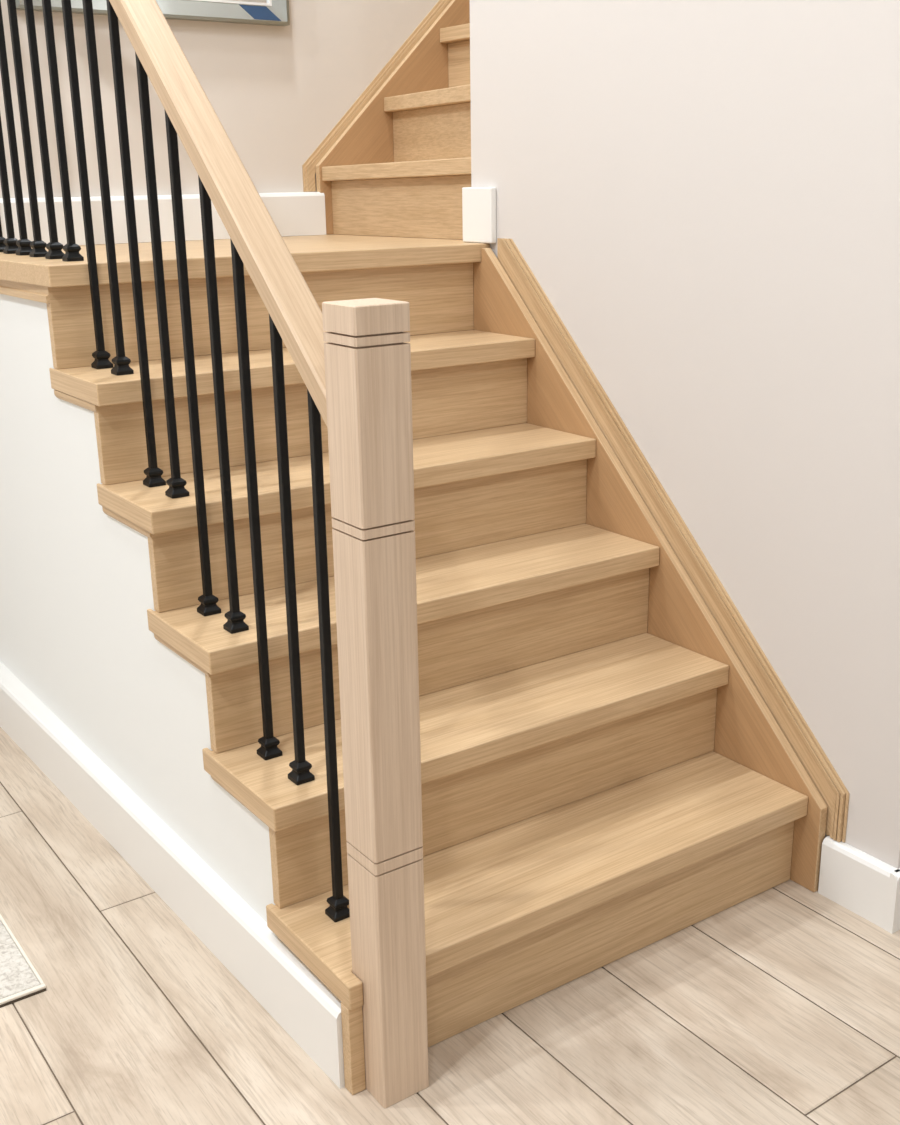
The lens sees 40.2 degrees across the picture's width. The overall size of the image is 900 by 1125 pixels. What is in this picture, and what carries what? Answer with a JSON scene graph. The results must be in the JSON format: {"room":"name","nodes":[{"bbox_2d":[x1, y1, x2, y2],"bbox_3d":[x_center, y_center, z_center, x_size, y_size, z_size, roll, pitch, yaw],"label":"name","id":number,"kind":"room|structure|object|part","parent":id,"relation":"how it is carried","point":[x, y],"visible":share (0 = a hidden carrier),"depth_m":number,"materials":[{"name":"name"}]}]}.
{"room":"home stair hall","nodes":[
{"label":"home stair hall","id":0,"kind":"room"},
{"bbox_2d":[0,294,275,922],"bbox_3d":[-0.635,0.036,2.368,0.070,1.100,1.717,-13,21,-34],"label":"wall","id":1,"kind":"structure","parent":0,"point":[76,593],"depth_m":2.41,"materials":[{"name":"white paint"}]},
{"bbox_2d":[0,661,344,1088],"bbox_3d":[-0.669,0.512,2.470,0.048,0.132,1.738,-13,21,-34],"label":"baseboard","id":2,"kind":"structure","parent":1,"relation":"attached to","point":[242,941],"depth_m":2.20,"materials":[{"name":"white wood"}]},
{"bbox_2d":[0,0,459,239],"bbox_3d":[-1.335,-1.239,2.633,5.900,3.400,0.100,-13,21,-33],"label":"wall","id":3,"kind":"structure","parent":0,"point":[276,92],"depth_m":3.16,"materials":[{"name":"beige paint"}]},
{"bbox_2d":[15,0,289,25],"bbox_3d":[-0.711,-1.698,2.869,0.696,0.784,0.033,-13,21,-33],"label":"picture","id":4,"kind":"object","parent":3,"relation":"attached to","point":[256,12],"visible":0.78,"depth_m":3.05,"materials":[{"name":"multicoloured"}]},
{"bbox_3d":[-0.715,-1.699,2.874,0.609,0.697,0.021,-13,21,-33],"label":"frame","id":5,"kind":"part","parent":4,"relation":"part of","materials":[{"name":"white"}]},
{"bbox_2d":[231,0,267,2],"bbox_3d":[-0.717,-1.700,2.877,0.597,0.685,0.013,-13,21,-33],"label":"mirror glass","id":6,"kind":"object","parent":4,"relation":"attached to","point":[232,1],"depth_m":3.10,"materials":[{"name":"silver metal"}]},
{"bbox_3d":[-0.481,-1.394,3.117,0.111,0.033,0.012,-13,21,-33],"label":"blue glass","id":7,"kind":"part","parent":4,"relation":"part of","materials":[{"name":"blue glass"}]},
{"bbox_2d":[0,192,325,245],"bbox_3d":[-0.753,-0.863,3.086,0.988,0.112,0.036,-13,21,-33],"label":"baseboard","id":8,"kind":"structure","parent":3,"relation":"attached to","point":[292,213],"depth_m":3.09,"materials":[{"name":"white"}]},
{"bbox_2d":[0,727,899,1124],"bbox_3d":[0.265,1.052,1.005,5.700,0.060,5.365,-13,21,-33],"label":"floor","id":9,"kind":"structure","parent":0,"point":[780,1005],"depth_m":1.94,"materials":[{"name":"beige wood"}]},
{"bbox_2d":[0,914,45,1007],"bbox_3d":[-1.672,0.717,2.067,1.616,0.009,1.184,-13,21,-33],"label":"area rug","id":10,"kind":"object","parent":9,"relation":"on","point":[19,979],"visible":1,"depth_m":2.08,"materials":[{"name":"white fabric"}]},
{"bbox_2d":[0,234,849,1094],"bbox_3d":[-0.214,-0.060,2.563,1.094,1.152,1.850,-13,21,-33],"label":"staircase","id":11,"kind":"structure","parent":9,"relation":"on","point":[614,763],"depth_m":2.27,"materials":[{"name":"brown wood"}]},
{"bbox_3d":[-0.960,-0.581,2.566,0.009,0.029,0.738,-13,21,-34],"label":"cove moulding","id":12,"kind":"part","parent":11,"relation":"part of","materials":[{"name":"brown wood"}]},
{"bbox_3d":[-0.690,-0.297,2.267,0.007,0.016,0.219,-13,21,-34],"label":"cove moulding","id":13,"kind":"part","parent":11,"relation":"part of","materials":[{"name":"brown wood"}]},
{"bbox_3d":[-0.569,-0.071,2.165,0.007,0.016,0.219,-13,21,-34],"label":"cove moulding","id":14,"kind":"part","parent":11,"relation":"part of","materials":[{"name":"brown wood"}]},
{"bbox_3d":[-0.451,0.154,2.068,0.007,0.016,0.219,-13,21,-34],"label":"cove moulding","id":15,"kind":"part","parent":11,"relation":"part of","materials":[{"name":"brown wood"}]},
{"bbox_2d":[0,0,428,1107],"bbox_3d":[-0.597,-0.350,2.220,0.084,1.922,1.813,-13,21,-33],"label":"stair railing","id":16,"kind":"object","parent":11,"relation":"attached to","point":[352,358],"visible":1,"depth_m":1.74,"materials":[{"name":"brown wood"}]},
{"bbox_3d":[-0.616,-0.806,2.119,0.060,0.991,1.734,-13,21,-33],"label":"handrail","id":17,"kind":"part","parent":16,"relation":"part of","materials":[{"name":"brown wood"}]},
{"bbox_3d":[-0.094,0.228,1.655,0.078,1.138,0.078,-13,21,-33],"label":"newel post","id":18,"kind":"part","parent":16,"relation":"part of","materials":[{"name":"brown wood"}]},
{"bbox_3d":[-0.333,0.382,1.972,0.007,0.016,0.219,-13,21,-34],"label":"cove moulding","id":19,"kind":"part","parent":11,"relation":"part of","materials":[{"name":"brown wood"}]},
{"bbox_2d":[302,0,470,239],"bbox_3d":[0.155,-1.365,3.181,0.873,0.986,0.697,-13,21,-33],"label":"staircase","id":20,"kind":"structure","parent":11,"relation":"on","point":[397,163],"depth_m":3.29,"materials":[{"name":"brown wood"}]},
{"bbox_3d":[0.410,-0.104,2.487,0.011,1.041,1.033,-13,21,-33],"label":"wall moulding","id":21,"kind":"part","parent":11,"relation":"part of","materials":[{"name":"brown wood"}]},
{"bbox_2d":[470,0,899,868],"bbox_3d":[1.097,-1.280,2.636,1.704,3.400,1.247,-13,21,-33],"label":"wall","id":22,"kind":"structure","parent":0,"point":[704,195],"depth_m":2.21,"materials":[{"name":"white paint"}]},
{"bbox_2d":[462,187,495,242],"bbox_3d":[0.086,-0.788,2.785,0.065,0.120,0.111,-13,21,-33],"label":"baseboard","id":23,"kind":"structure","parent":22,"relation":"attached to","point":[478,203],"depth_m":2.76,"materials":[{"name":"white"}]},
{"bbox_2d":[818,836,899,928],"bbox_3d":[0.739,0.578,2.214,0.021,0.114,0.161,-13,21,-33],"label":"baseboard","id":24,"kind":"structure","parent":22,"relation":"attached to","point":[850,877],"depth_m":2.21,"materials":[{"name":"white wood"}]},
{"bbox_2d":[884,868,899,933],"bbox_3d":[1.477,0.439,2.622,1.724,0.114,0.016,-13,21,-33],"label":"baseboard","id":25,"kind":"structure","parent":22,"relation":"attached to","point":[892,920],"depth_m":2.15,"materials":[{"name":"white wood"}]}
]}

